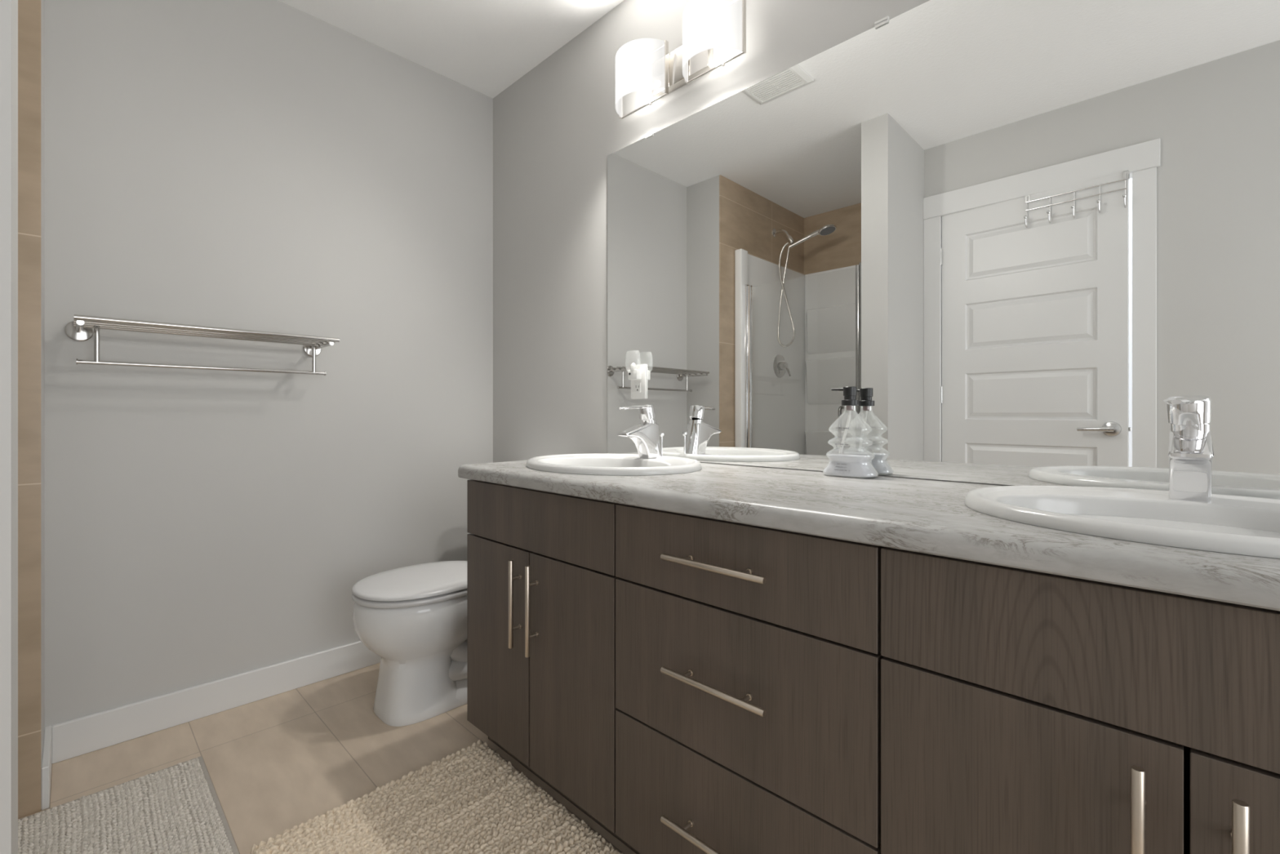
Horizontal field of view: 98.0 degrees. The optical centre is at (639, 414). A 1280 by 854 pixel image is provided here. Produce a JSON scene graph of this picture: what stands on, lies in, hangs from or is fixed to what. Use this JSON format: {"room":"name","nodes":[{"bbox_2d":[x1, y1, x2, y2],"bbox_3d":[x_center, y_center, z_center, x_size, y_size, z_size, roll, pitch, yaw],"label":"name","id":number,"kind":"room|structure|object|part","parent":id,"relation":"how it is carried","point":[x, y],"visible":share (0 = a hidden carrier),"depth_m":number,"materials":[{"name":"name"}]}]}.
{"room":"bathroom","nodes":[
{"label":"bathroom","id":0,"kind":"room"},
{"bbox_2d":[0,0,17,853],"bbox_3d":[-1.222,-0.239,0.308,0.130,2.440,1.166,0,0,44],"label":"wall partition","id":1,"kind":"structure","parent":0,"point":[8,8],"depth_m":0.68,"materials":[{"name":"paint"}]},
{"bbox_2d":[17,0,44,818],"bbox_3d":[-2.025,-0.239,1.092,0.383,2.440,1.166,0,0,44],"label":"wall","id":2,"kind":"structure","parent":0,"point":[28,11],"depth_m":1.36,"materials":[{"name":"beige tile"}]},
{"bbox_2d":[40,725,51,810],"bbox_3d":[-1.569,0.928,1.472,0.263,0.105,0.014,0,0,44],"label":"baseboard","id":3,"kind":"structure","parent":2,"relation":"attached to","point":[46,769],"depth_m":1.39,"materials":[{"name":"paint"}]},
{"bbox_2d":[44,0,493,727],"bbox_3d":[-1.217,-0.239,2.107,0.120,2.440,1.415,0,0,44],"label":"wall","id":4,"kind":"structure","parent":0,"point":[269,166],"depth_m":1.89,"materials":[{"name":"paint"}]},
{"bbox_2d":[64,314,339,375],"bbox_3d":[-1.329,-0.204,1.744,0.226,0.133,0.661,0,0,44],"label":"towel rack","id":5,"kind":"object","parent":4,"relation":"attached to","point":[81,329],"visible":1,"depth_m":1.67,"materials":[{"name":"silver metal"}]},
{"bbox_3d":[-1.541,-0.241,1.531,0.209,0.015,0.015,0,0,44],"label":"arm","id":6,"kind":"part","parent":5,"relation":"part of","materials":[{"name":"silver metal"}]},
{"bbox_3d":[-1.536,-0.198,1.573,0.012,0.102,0.012,0,0,44],"label":"post","id":7,"kind":"part","parent":5,"relation":"part of","materials":[{"name":"silver metal"}]},
{"bbox_3d":[-1.382,-0.253,1.802,0.011,0.011,0.635,0,0,44],"label":"shelf rod","id":8,"kind":"part","parent":5,"relation":"part of","materials":[{"name":"silver metal"}]},
{"bbox_3d":[-1.349,-0.253,1.770,0.011,0.011,0.635,0,0,44],"label":"shelf rod","id":9,"kind":"part","parent":5,"relation":"part of","materials":[{"name":"silver metal"}]},
{"bbox_3d":[-1.316,-0.253,1.738,0.011,0.011,0.635,0,0,44],"label":"shelf rod","id":10,"kind":"part","parent":5,"relation":"part of","materials":[{"name":"silver metal"}]},
{"bbox_3d":[-1.283,-0.253,1.706,0.011,0.011,0.635,0,0,44],"label":"shelf rod","id":11,"kind":"part","parent":5,"relation":"part of","materials":[{"name":"silver metal"}]},
{"bbox_3d":[-1.250,-0.253,1.674,0.014,0.014,0.635,0,0,44],"label":"shelf rod","id":12,"kind":"part","parent":5,"relation":"part of","materials":[{"name":"silver metal"}]},
{"bbox_3d":[-1.152,-0.198,1.966,0.012,0.102,0.012,0,0,44],"label":"post","id":13,"kind":"part","parent":5,"relation":"part of","materials":[{"name":"silver metal"}]},
{"bbox_3d":[-1.121,-0.241,1.961,0.209,0.015,0.015,0,0,44],"label":"arm","id":14,"kind":"part","parent":5,"relation":"part of","materials":[{"name":"silver metal"}]},
{"bbox_2d":[51,640,381,763],"bbox_3d":[-1.164,0.928,2.065,0.014,0.105,1.401,0,0,44],"label":"baseboard","id":15,"kind":"structure","parent":4,"relation":"attached to","point":[73,738],"depth_m":1.79,"materials":[{"name":"paint"}]},
{"bbox_2d":[17,662,635,853],"bbox_3d":[-0.459,1.031,-0.079,4.260,0.100,3.730,0,0,44],"label":"floor","id":16,"kind":"structure","parent":0,"point":[274,764],"depth_m":1.60,"materials":[{"name":"beige tile"}]},
{"bbox_2d":[17,755,239,853],"bbox_3d":[-1.107,0.972,1.135,0.840,0.017,0.449,0,0,44],"label":"bath mat","id":17,"kind":"object","parent":16,"relation":"on","point":[175,809],"visible":0.98,"depth_m":1.33,"materials":[{"name":"white fabric"}]},
{"bbox_2d":[351,560,466,726],"bbox_3d":[-0.636,0.606,2.003,0.442,0.750,0.731,0,0,44],"label":"toilet","id":18,"kind":"object","parent":16,"relation":"on","point":[414,617],"visible":0.48,"depth_m":1.77,"materials":[{"name":"ceramic"}]},
{"bbox_3d":[-0.733,0.584,1.904,0.366,0.017,0.452,0,0,44],"label":"seat","id":19,"kind":"part","parent":18,"relation":"part of","materials":[{"name":"plastic"}]},
{"bbox_3d":[-0.731,0.563,1.906,0.366,0.026,0.459,0,0,44],"label":"lid","id":20,"kind":"part","parent":18,"relation":"part of","materials":[{"name":"plastic"}]},
{"bbox_2d":[250,738,623,853],"bbox_3d":[-0.361,0.968,1.145,0.862,0.025,0.575,0,0,44],"label":"bath mat","id":21,"kind":"object","parent":16,"relation":"on","point":[471,800],"visible":1,"depth_m":1.32,"materials":[{"name":"beige fabric"}]},
{"bbox_2d":[466,479,637,853],"bbox_3d":[-0.104,0.584,1.593,0.635,0.794,0.579,0,0,44],"label":"vanity cabinet","id":22,"kind":"object","parent":16,"relation":"on","point":[541,577],"visible":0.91,"depth_m":1.36,"materials":[{"name":"brown wood"}]},
{"bbox_3d":[-0.389,0.625,1.530,0.313,0.546,0.019,0,0,44],"label":"door","id":23,"kind":"part","parent":22,"relation":"part of","materials":[{"name":"brown wood"}]},
{"bbox_3d":[-0.320,0.483,1.425,0.012,0.222,0.036,0,0,44],"label":"handle","id":24,"kind":"part","parent":22,"relation":"part of","materials":[{"name":"silver metal"}]},
{"bbox_3d":[-0.268,0.483,1.373,0.012,0.222,0.036,0,0,44],"label":"handle","id":25,"kind":"part","parent":22,"relation":"part of","materials":[{"name":"silver metal"}]},
{"bbox_3d":[-0.275,0.270,1.419,0.631,0.154,0.019,0,0,44],"label":"drawer","id":26,"kind":"part","parent":22,"relation":"part of","materials":[{"name":"brown wood"}]},
{"bbox_3d":[-0.161,0.625,1.308,0.313,0.546,0.019,0,0,44],"label":"door","id":27,"kind":"part","parent":22,"relation":"part of","materials":[{"name":"brown wood"}]},
{"bbox_2d":[457,460,1279,610],"bbox_3d":[0.326,0.168,1.187,1.858,0.038,0.561,0,0,44],"label":"countertop","id":28,"kind":"structure","parent":22,"relation":"on","point":[931,517],"depth_m":0.83,"materials":[{"name":"grey stone"}]},
{"bbox_2d":[526,453,702,475],"bbox_3d":[-0.081,0.217,1.600,0.550,0.176,0.450,0,0,44],"label":"sink","id":29,"kind":"object","parent":28,"relation":"in","point":[593,464],"visible":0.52,"depth_m":1.58,"materials":[{"name":"ceramic"}]},
{"bbox_2d":[617,404,664,458],"bbox_3d":[0.009,0.052,1.695,0.056,0.167,0.184,0,0,44],"label":"faucet","id":30,"kind":"object","parent":28,"relation":"on","point":[645,434],"visible":1,"depth_m":1.68,"materials":[{"name":"silver metal"}]},
{"bbox_3d":[-0.009,-0.005,1.679,0.053,0.051,0.135,0,0,44],"label":"lever","id":31,"kind":"part","parent":30,"relation":"part of","materials":[{"name":"silver metal"}]},
{"bbox_3d":[-0.004,0.080,1.678,0.047,0.110,0.142,0,0,44],"label":"spout","id":32,"kind":"part","parent":30,"relation":"part of","materials":[{"name":"silver metal"}]},
{"bbox_3d":[0.069,0.096,1.753,0.017,0.078,0.017,0,0,44],"label":"lift rod","id":33,"kind":"part","parent":30,"relation":"part of","materials":[{"name":"silver metal"}]},
{"bbox_2d":[822,386,878,478],"bbox_3d":[0.505,0.041,1.338,0.126,0.214,0.073,0,0,44],"label":"soap dispenser","id":34,"kind":"object","parent":28,"relation":"on","point":[858,466],"visible":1,"depth_m":1.32,"materials":[{"name":"clear glass"}]},
{"bbox_2d":[964,485,1279,558],"bbox_3d":[0.766,0.217,0.773,0.550,0.176,0.450,0,0,44],"label":"sink","id":35,"kind":"object","parent":28,"relation":"in","point":[1249,526],"visible":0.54,"depth_m":0.83,"materials":[{"name":"ceramic"}]},
{"bbox_2d":[1163,395,1213,502],"bbox_3d":[0.855,0.052,0.868,0.056,0.167,0.184,0,0,44],"label":"faucet","id":36,"kind":"object","parent":28,"relation":"on","point":[1190,449],"visible":1,"depth_m":0.85,"materials":[{"name":"silver metal"}]},
{"bbox_3d":[0.837,-0.005,0.852,0.053,0.051,0.135,0,0,44],"label":"lever","id":37,"kind":"part","parent":36,"relation":"part of","materials":[{"name":"silver metal"}]},
{"bbox_3d":[0.842,0.080,0.851,0.047,0.110,0.142,0,0,44],"label":"spout","id":38,"kind":"part","parent":36,"relation":"part of","materials":[{"name":"silver metal"}]},
{"bbox_2d":[615,503,884,853],"bbox_3d":[0.322,0.584,1.177,0.557,0.794,0.579,0,0,44],"label":"vanity cabinet","id":39,"kind":"object","parent":16,"relation":"on","point":[748,657],"visible":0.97,"depth_m":0.96,"materials":[{"name":"brown wood"}]},
{"bbox_3d":[0.130,0.765,0.985,0.222,0.012,0.036,0,0,44],"label":"handle","id":40,"kind":"part","parent":39,"relation":"part of","materials":[{"name":"silver metal"}]},
{"bbox_3d":[0.130,0.483,0.985,0.222,0.012,0.036,0,0,44],"label":"handle","id":41,"kind":"part","parent":39,"relation":"part of","materials":[{"name":"silver metal"}]},
{"bbox_3d":[0.130,0.269,0.985,0.222,0.012,0.036,0,0,44],"label":"handle","id":42,"kind":"part","parent":39,"relation":"part of","materials":[{"name":"silver metal"}]},
{"bbox_3d":[0.151,0.764,1.002,0.552,0.266,0.019,0,0,44],"label":"drawer","id":43,"kind":"part","parent":39,"relation":"part of","materials":[{"name":"brown wood"}]},
{"bbox_3d":[0.151,0.270,1.002,0.552,0.154,0.019,0,0,44],"label":"drawer","id":44,"kind":"part","parent":39,"relation":"part of","materials":[{"name":"brown wood"}]},
{"bbox_2d":[880,546,1279,853],"bbox_3d":[0.747,0.584,0.761,0.632,0.794,0.579,0,0,44],"label":"vanity cabinet","id":45,"kind":"object","parent":16,"relation":"on","point":[1023,711],"visible":0.96,"depth_m":0.65,"materials":[{"name":"brown wood"}]},
{"bbox_3d":[0.464,0.625,0.697,0.311,0.546,0.019,0,0,44],"label":"door","id":46,"kind":"part","parent":45,"relation":"part of","materials":[{"name":"brown wood"}]},
{"bbox_3d":[0.531,0.483,0.593,0.012,0.222,0.036,0,0,44],"label":"handle","id":47,"kind":"part","parent":45,"relation":"part of","materials":[{"name":"silver metal"}]},
{"bbox_3d":[0.690,0.625,0.476,0.311,0.546,0.019,0,0,44],"label":"door","id":48,"kind":"part","parent":45,"relation":"part of","materials":[{"name":"brown wood"}]},
{"bbox_3d":[0.584,0.483,0.541,0.012,0.222,0.036,0,0,44],"label":"handle","id":49,"kind":"part","parent":45,"relation":"part of","materials":[{"name":"silver metal"}]},
{"bbox_2d":[278,0,624,98],"bbox_3d":[-0.107,-1.509,0.295,4.240,0.100,2.705,0,0,44],"label":"ceiling","id":50,"kind":"structure","parent":0,"point":[485,46],"depth_m":2.10,"materials":[{"name":"white paint"}]},
{"bbox_2d":[493,0,1013,485],"bbox_3d":[0.794,-0.239,1.218,4.240,2.440,0.124,0,0,44],"label":"wall","id":51,"kind":"structure","parent":0,"point":[556,127],"depth_m":2.15,"materials":[{"name":"paint"}]},
{"bbox_2d":[615,0,746,119],"bbox_3d":[0.097,-1.103,1.726,0.507,0.173,0.124,0,0,44],"label":"vanity light","id":52,"kind":"object","parent":51,"relation":"attached to","point":[641,64],"visible":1,"depth_m":1.70,"materials":[{"name":"white glass"}]},
{"bbox_3d":[-0.020,-1.105,1.815,0.208,0.163,0.089,0,0,44],"label":"lamp shade","id":53,"kind":"part","parent":52,"relation":"part of","materials":[{"name":"white glass"}]},
{"bbox_3d":[0.189,-1.105,1.611,0.208,0.163,0.089,0,0,44],"label":"lamp shade","id":54,"kind":"part","parent":52,"relation":"part of","materials":[{"name":"white glass"}]},
{"bbox_2d":[607,0,1279,499],"bbox_3d":[0.530,-0.399,1.382,1.808,1.092,0.010,0,0,44],"label":"mirror","id":55,"kind":"object","parent":51,"relation":"attached to","point":[1020,230],"visible":0.98,"depth_m":1.19,"materials":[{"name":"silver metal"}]},
{"bbox_2d":[631,364,646,399],"bbox_3d":[-0.006,-0.111,1.898,0.070,0.116,0.009,0,0,44],"label":"outlet","id":56,"kind":"object","parent":55,"relation":"attached to","point":[638,387],"visible":0.89,"depth_m":1.89,"materials":[{"name":"white plastic"}]},
{"bbox_2d":[627,362,641,380],"bbox_3d":[-0.023,-0.166,1.881,0.063,0.097,0.041,0,0,44],"label":"night light","id":57,"kind":"object","parent":56,"relation":"attached to","point":[633,373],"visible":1,"depth_m":1.87,"materials":[{"name":"white plastic"}]},
{"bbox_2d":[635,382,640,392],"bbox_3d":[-0.008,-0.091,1.896,0.028,0.034,0.003,0,0,44],"label":"receptacle","id":58,"kind":"object","parent":56,"relation":"attached to","point":[637,384],"depth_m":1.89,"materials":[{"name":"white plastic"}]}
]}

